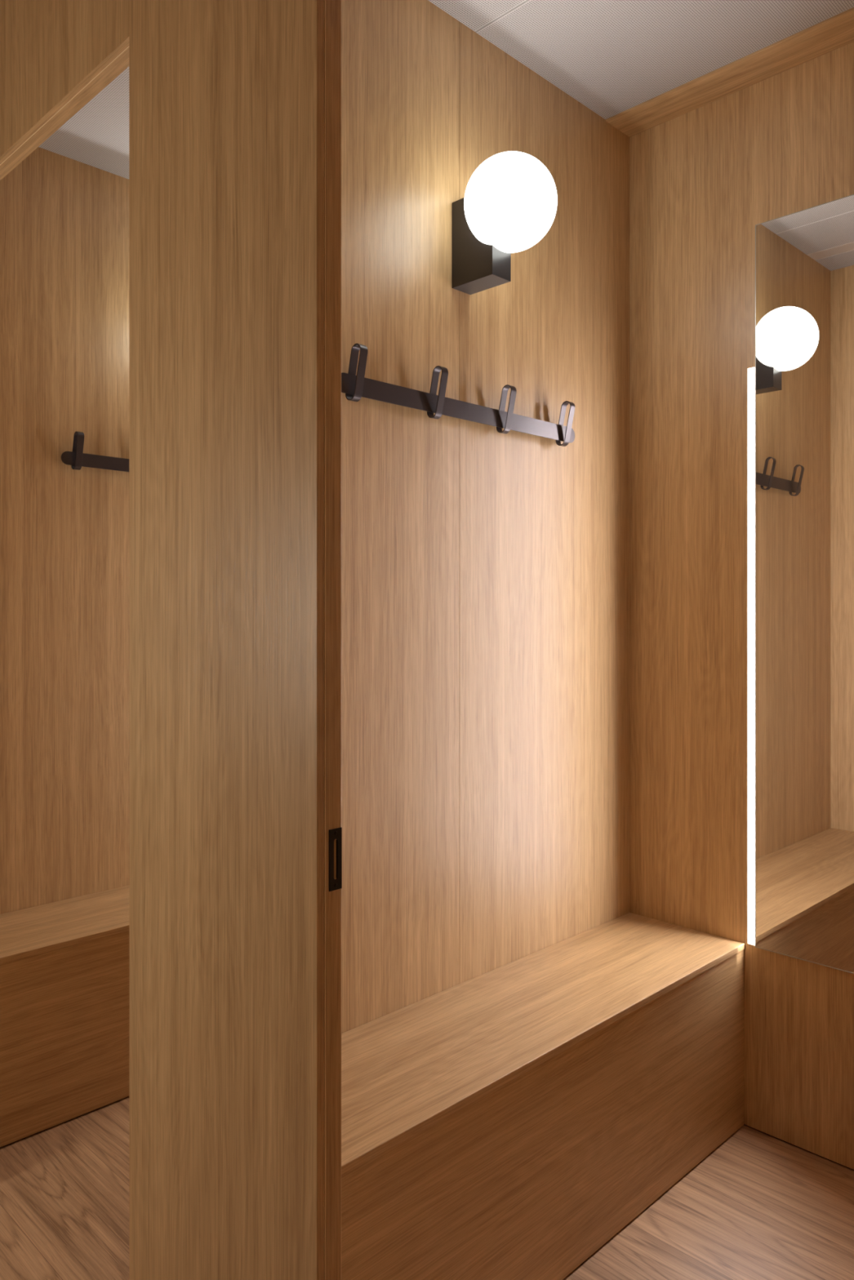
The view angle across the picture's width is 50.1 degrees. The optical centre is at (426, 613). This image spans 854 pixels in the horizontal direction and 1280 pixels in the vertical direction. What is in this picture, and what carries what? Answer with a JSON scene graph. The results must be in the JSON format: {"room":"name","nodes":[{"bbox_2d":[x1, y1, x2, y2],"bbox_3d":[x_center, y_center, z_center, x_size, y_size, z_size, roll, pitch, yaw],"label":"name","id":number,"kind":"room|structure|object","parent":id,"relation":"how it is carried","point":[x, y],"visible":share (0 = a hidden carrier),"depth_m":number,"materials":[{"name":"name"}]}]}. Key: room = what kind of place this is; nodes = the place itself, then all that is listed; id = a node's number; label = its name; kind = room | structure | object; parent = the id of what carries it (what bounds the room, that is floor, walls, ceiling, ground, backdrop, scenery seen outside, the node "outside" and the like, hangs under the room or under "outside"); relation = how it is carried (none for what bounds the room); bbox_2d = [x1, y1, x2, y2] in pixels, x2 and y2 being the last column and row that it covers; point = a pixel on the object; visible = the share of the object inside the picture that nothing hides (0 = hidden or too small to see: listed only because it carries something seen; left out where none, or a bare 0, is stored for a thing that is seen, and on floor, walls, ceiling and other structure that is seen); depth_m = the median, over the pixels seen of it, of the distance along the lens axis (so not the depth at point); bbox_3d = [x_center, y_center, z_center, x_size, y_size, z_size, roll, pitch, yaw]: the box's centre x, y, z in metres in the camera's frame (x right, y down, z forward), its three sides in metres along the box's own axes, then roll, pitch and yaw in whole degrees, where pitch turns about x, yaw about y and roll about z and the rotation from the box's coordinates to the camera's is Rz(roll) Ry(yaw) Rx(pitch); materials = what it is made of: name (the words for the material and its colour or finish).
{"room":"changing room","nodes":[
{"label":"changing room","id":0,"kind":"room"},
{"bbox_2d":[0,146,128,914],"bbox_3d":[-0.853,-0.034,3.040,1.491,2.767,0.032,0,0,-45],"label":"wall","id":1,"kind":"structure","parent":0,"point":[64,220],"depth_m":2.77,"materials":[{"name":"brown wood"}]},
{"bbox_2d":[61,431,128,471],"bbox_3d":[-0.809,-0.492,3.018,0.807,0.112,0.063,0,0,-45],"label":"coat rack","id":2,"kind":"object","parent":1,"relation":"attached to","point":[77,459],"visible":0.3,"depth_m":2.78,"materials":[{"name":"brown metal"}]},
{"bbox_2d":[0,0,341,1279],"bbox_3d":[-0.262,-0.034,1.365,0.043,2.767,5.102,0,0,-45],"label":"wall","id":3,"kind":"structure","parent":0,"point":[235,105],"depth_m":1.38,"materials":[{"name":"brown wood"}]},
{"bbox_2d":[328,826,342,891],"bbox_3d":[-0.124,0.334,1.241,0.022,0.083,0.002,0,0,-45],"label":"strike plate","id":4,"kind":"object","parent":3,"relation":"attached to","point":[335,846],"visible":1,"depth_m":1.24,"materials":[{"name":"black metal"}]},
{"bbox_2d":[0,1097,853,1279],"bbox_3d":[-0.219,1.365,1.407,3.160,0.030,5.100,0,0,-45],"label":"floor","id":5,"kind":"structure","parent":0,"point":[760,1206],"depth_m":2.05,"materials":[{"name":"brown wood"}]},
{"bbox_2d":[0,885,128,1147],"bbox_3d":[-0.717,1.109,2.904,1.490,0.483,0.350,0,0,-45],"label":"bench","id":6,"kind":"object","parent":5,"relation":"on","point":[64,963],"visible":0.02,"depth_m":2.44,"materials":[{"name":"brown wood"}]},
{"bbox_2d":[341,912,744,1279],"bbox_3d":[0.186,1.109,2.001,1.490,0.483,0.350,0,0,-45],"label":"bench","id":7,"kind":"object","parent":5,"relation":"on","point":[508,1122],"visible":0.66,"depth_m":1.88,"materials":[{"name":"brown wood"}]},
{"bbox_2d":[38,0,853,179],"bbox_3d":[0.050,-1.402,2.137,1.491,0.030,2.522,0,0,-45],"label":"ceiling","id":8,"kind":"structure","parent":0,"point":[612,57],"depth_m":2.22,"materials":[{"name":"white paint"}]},
{"bbox_2d":[341,0,629,1033],"bbox_3d":[0.050,-0.034,2.137,1.491,2.767,0.032,0,0,-45],"label":"wall","id":9,"kind":"structure","parent":0,"point":[485,571],"depth_m":2.17,"materials":[{"name":"brown wood"}]},
{"bbox_2d":[341,342,574,446],"bbox_3d":[0.102,-0.492,2.123,0.807,0.112,0.063,0,0,-45],"label":"coat rack","id":10,"kind":"object","parent":9,"relation":"attached to","point":[354,387],"visible":0.98,"depth_m":2.04,"materials":[{"name":"brown metal"}]},
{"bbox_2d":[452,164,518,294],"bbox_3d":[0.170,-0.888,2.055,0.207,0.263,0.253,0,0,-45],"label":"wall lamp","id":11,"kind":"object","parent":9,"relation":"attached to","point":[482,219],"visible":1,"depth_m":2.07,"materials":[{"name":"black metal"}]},
{"bbox_2d":[629,41,853,1170],"bbox_3d":[0.593,-0.034,2.680,0.045,2.767,2.522,0,0,-45],"label":"wall","id":12,"kind":"structure","parent":0,"point":[702,179],"depth_m":2.46,"materials":[{"name":"brown wood"}]},
{"bbox_2d":[605,7,853,137],"bbox_3d":[0.985,-1.391,2.170,0.122,0.016,1.245,0,0,-45],"label":"trim","id":13,"kind":"structure","parent":12,"relation":"attached to","point":[832,33],"depth_m":2.34,"materials":[{"name":"brown wood"}]},
{"bbox_2d":[755,194,853,973],"bbox_3d":[1.151,-0.071,2.086,0.006,1.881,0.833,0,0,-45],"label":"mirror","id":14,"kind":"object","parent":12,"relation":"attached to","point":[804,259],"visible":1,"depth_m":2.29,"materials":[{"name":"mirror"}]},
{"bbox_2d":[747,367,755,944],"bbox_3d":[0.851,0.111,2.394,0.004,1.510,0.021,0,0,-45],"label":"light bar","id":15,"kind":"object","parent":14,"relation":"attached to","point":[751,371],"visible":1,"depth_m":2.40,"materials":[{"name":"white plastic"}]}
]}

